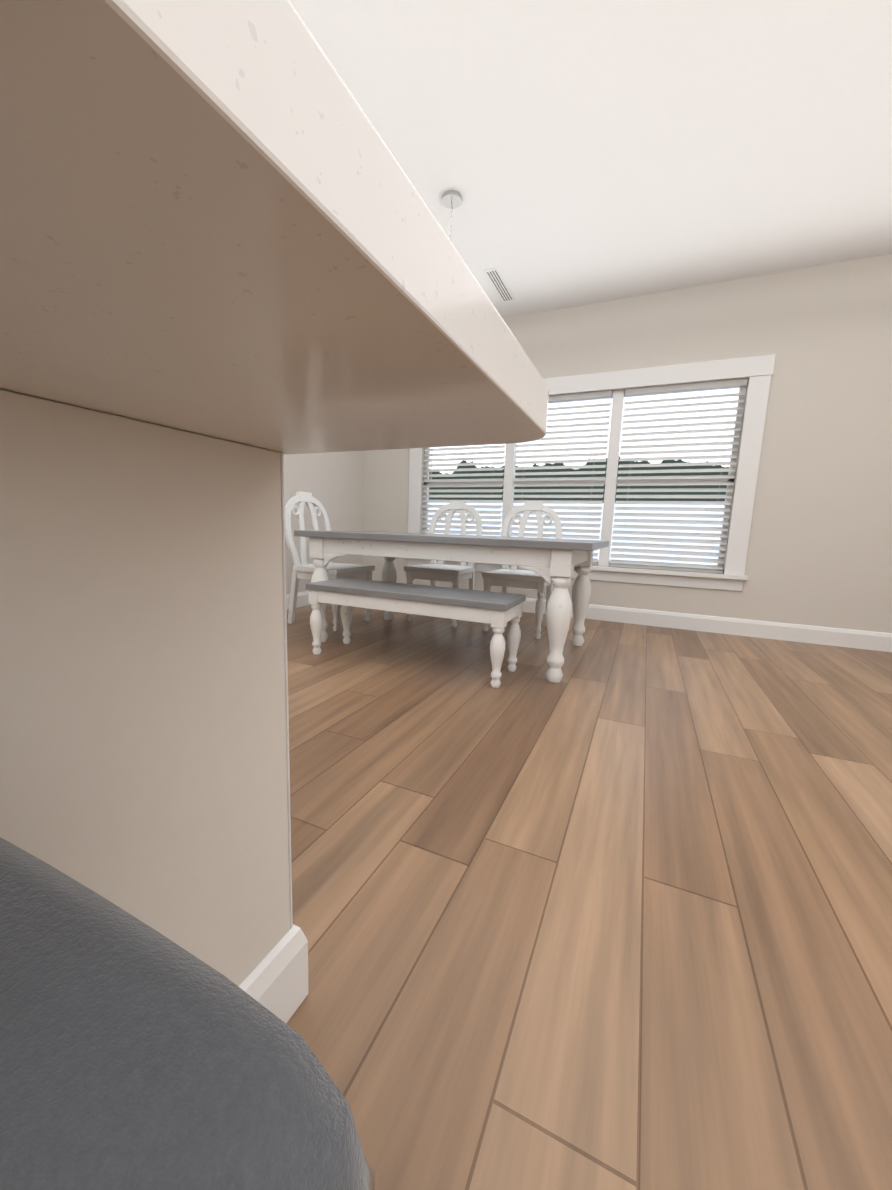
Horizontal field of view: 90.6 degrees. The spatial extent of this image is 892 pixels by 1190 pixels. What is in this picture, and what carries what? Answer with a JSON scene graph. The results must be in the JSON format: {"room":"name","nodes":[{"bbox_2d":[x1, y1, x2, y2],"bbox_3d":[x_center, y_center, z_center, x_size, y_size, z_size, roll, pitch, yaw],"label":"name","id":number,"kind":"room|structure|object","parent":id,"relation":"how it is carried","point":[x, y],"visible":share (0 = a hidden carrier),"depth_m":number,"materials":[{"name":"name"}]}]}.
{"room":"kitchen","nodes":[
{"label":"kitchen","id":0,"kind":"room"},
{"bbox_2d":[283,451,362,594],"bbox_3d":[-2.631,-0.905,1.432,0.120,2.770,8.190,6,9,24],"label":"wall","id":1,"kind":"structure","parent":0,"point":[335,479],"depth_m":4.46,"materials":[{"name":"beige paint"}]},
{"bbox_2d":[286,591,311,609],"bbox_3d":[-1.413,0.049,4.219,0.016,0.140,2.057,6,9,24],"label":"baseboard","id":2,"kind":"structure","parent":1,"relation":"attached to","point":[302,597],"depth_m":4.24,"materials":[{"name":"white wood"}]},
{"bbox_2d":[286,604,891,1189],"bbox_3d":[-0.465,0.738,0.660,9.150,0.100,8.250,6,9,24],"label":"floor","id":3,"kind":"structure","parent":0,"point":[612,910],"depth_m":0.96,"materials":[{"name":"brown wood"}]},
{"bbox_2d":[0,384,308,1022],"bbox_3d":[-0.971,0.370,-0.343,0.513,0.890,2.514,6,9,24],"label":"kitchen island","id":4,"kind":"object","parent":3,"relation":"on","point":[144,716],"depth_m":0.48,"materials":[{"name":"beige paint"}]},
{"bbox_2d":[0,0,548,453],"bbox_3d":[-0.820,-0.073,-0.502,0.896,0.045,2.564,6,9,24],"label":"island countertop","id":5,"kind":"structure","parent":4,"relation":"on","point":[203,226],"depth_m":0.17,"materials":[{"name":"white stone"}]},
{"bbox_2d":[0,837,374,1189],"bbox_3d":[-0.255,0.453,0.016,0.348,0.672,0.476,6,9,23],"label":"stool","id":6,"kind":"object","parent":3,"relation":"on","point":[136,1053],"visible":1,"depth_m":0.11,"materials":[{"name":"grey fabric"}]},
{"bbox_2d":[284,491,374,630],"bbox_3d":[-0.938,-0.291,3.548,0.537,1.049,0.520,6,9,24],"label":"chair","id":7,"kind":"object","parent":3,"relation":"on","point":[303,570],"visible":0.75,"depth_m":3.49,"materials":[{"name":"white paint"}]},
{"bbox_2d":[305,578,525,687],"bbox_3d":[-0.204,0.182,2.604,1.250,0.440,0.390,6,9,24],"label":"bench","id":8,"kind":"object","parent":3,"relation":"on","point":[497,611],"visible":1,"depth_m":2.45,"materials":[{"name":"white paint"}]},
{"bbox_2d":[404,501,481,627],"bbox_3d":[-0.013,-0.301,3.825,0.520,1.049,0.537,6,9,24],"label":"chair","id":9,"kind":"object","parent":3,"relation":"on","point":[433,572],"visible":0.77,"depth_m":3.87,"materials":[{"name":"white paint"}]},
{"bbox_2d":[294,530,608,682],"bbox_3d":[0.057,-0.033,3.049,1.885,0.750,1.040,6,9,24],"label":"dining table","id":10,"kind":"object","parent":3,"relation":"on","point":[561,561],"visible":0.88,"depth_m":2.53,"materials":[{"name":"white paint"}]},
{"bbox_2d":[481,501,561,638],"bbox_3d":[0.615,-0.237,3.546,0.520,1.049,0.537,6,9,24],"label":"chair","id":11,"kind":"object","parent":3,"relation":"on","point":[505,577],"visible":0.75,"depth_m":3.58,"materials":[{"name":"white paint"}]},
{"bbox_2d":[289,0,891,317],"bbox_3d":[-0.367,-2.098,0.234,9.150,0.100,8.250,6,9,24],"label":"ceiling","id":12,"kind":"structure","parent":0,"point":[573,153],"depth_m":2.17,"materials":[{"name":"white paint"}]},
{"bbox_2d":[442,190,461,240],"bbox_3d":[0.001,-1.864,2.736,0.587,1.079,0.588,6,9,24],"label":"chandelier","id":13,"kind":"object","parent":12,"relation":"hanging from","point":[452,199],"visible":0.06,"depth_m":2.66,"materials":[{"name":"silver metal"}]},
{"bbox_2d":[484,268,514,301],"bbox_3d":[0.443,-2.521,3.602,0.100,0.009,0.500,6,9,24],"label":"ceiling vent","id":14,"kind":"object","parent":12,"relation":"in","point":[494,276],"visible":1,"depth_m":3.57,"materials":[{"name":"grey metal"}]},
{"bbox_2d":[363,253,891,632],"bbox_3d":[2.194,-1.074,3.670,6.780,2.770,0.120,6,9,24],"label":"wall","id":15,"kind":"structure","parent":0,"point":[819,552],"depth_m":3.40,"materials":[{"name":"beige paint"}]},
{"bbox_2d":[407,354,775,590],"bbox_3d":[1.046,-1.077,4.151,3.180,1.815,0.160,6,9,24],"label":"window","id":16,"kind":"structure","parent":15,"relation":"in","point":[757,371],"depth_m":3.73,"materials":[{"name":"white wood"}]},
{"bbox_2d":[421,444,505,534],"bbox_3d":[0.168,-1.076,4.557,0.900,0.881,0.062,6,9,24],"label":"window blinds","id":17,"kind":"object","parent":16,"relation":"attached to","point":[431,465],"depth_m":4.52,"materials":[{"name":"white plastic"}]},
{"bbox_2d":[512,403,610,538],"bbox_3d":[1.053,-1.136,4.143,0.843,1.184,0.062,6,9,24],"label":"window blinds","id":18,"kind":"object","parent":16,"relation":"attached to","point":[590,507],"depth_m":4.11,"materials":[{"name":"white plastic"}]},
{"bbox_2d":[610,378,747,572],"bbox_3d":[1.935,-0.980,3.760,0.887,1.529,0.062,6,9,24],"label":"window blinds","id":19,"kind":"object","parent":16,"relation":"attached to","point":[732,383],"depth_m":3.75,"materials":[{"name":"white plastic"}]},
{"bbox_2d":[522,598,891,651],"bbox_3d":[2.112,0.233,3.807,6.798,0.140,0.016,6,9,24],"label":"baseboard","id":20,"kind":"structure","parent":15,"relation":"attached to","point":[860,639],"depth_m":3.65,"materials":[{"name":"white wood"}]},
{"label":"outside","id":21,"kind":"structure","parent":0,"visible":0},
{"bbox_2d":[428,388,738,564],"bbox_3d":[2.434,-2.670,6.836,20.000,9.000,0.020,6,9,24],"label":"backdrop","id":22,"kind":"structure","parent":21,"point":[662,396],"depth_m":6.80,"materials":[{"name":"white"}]}
]}

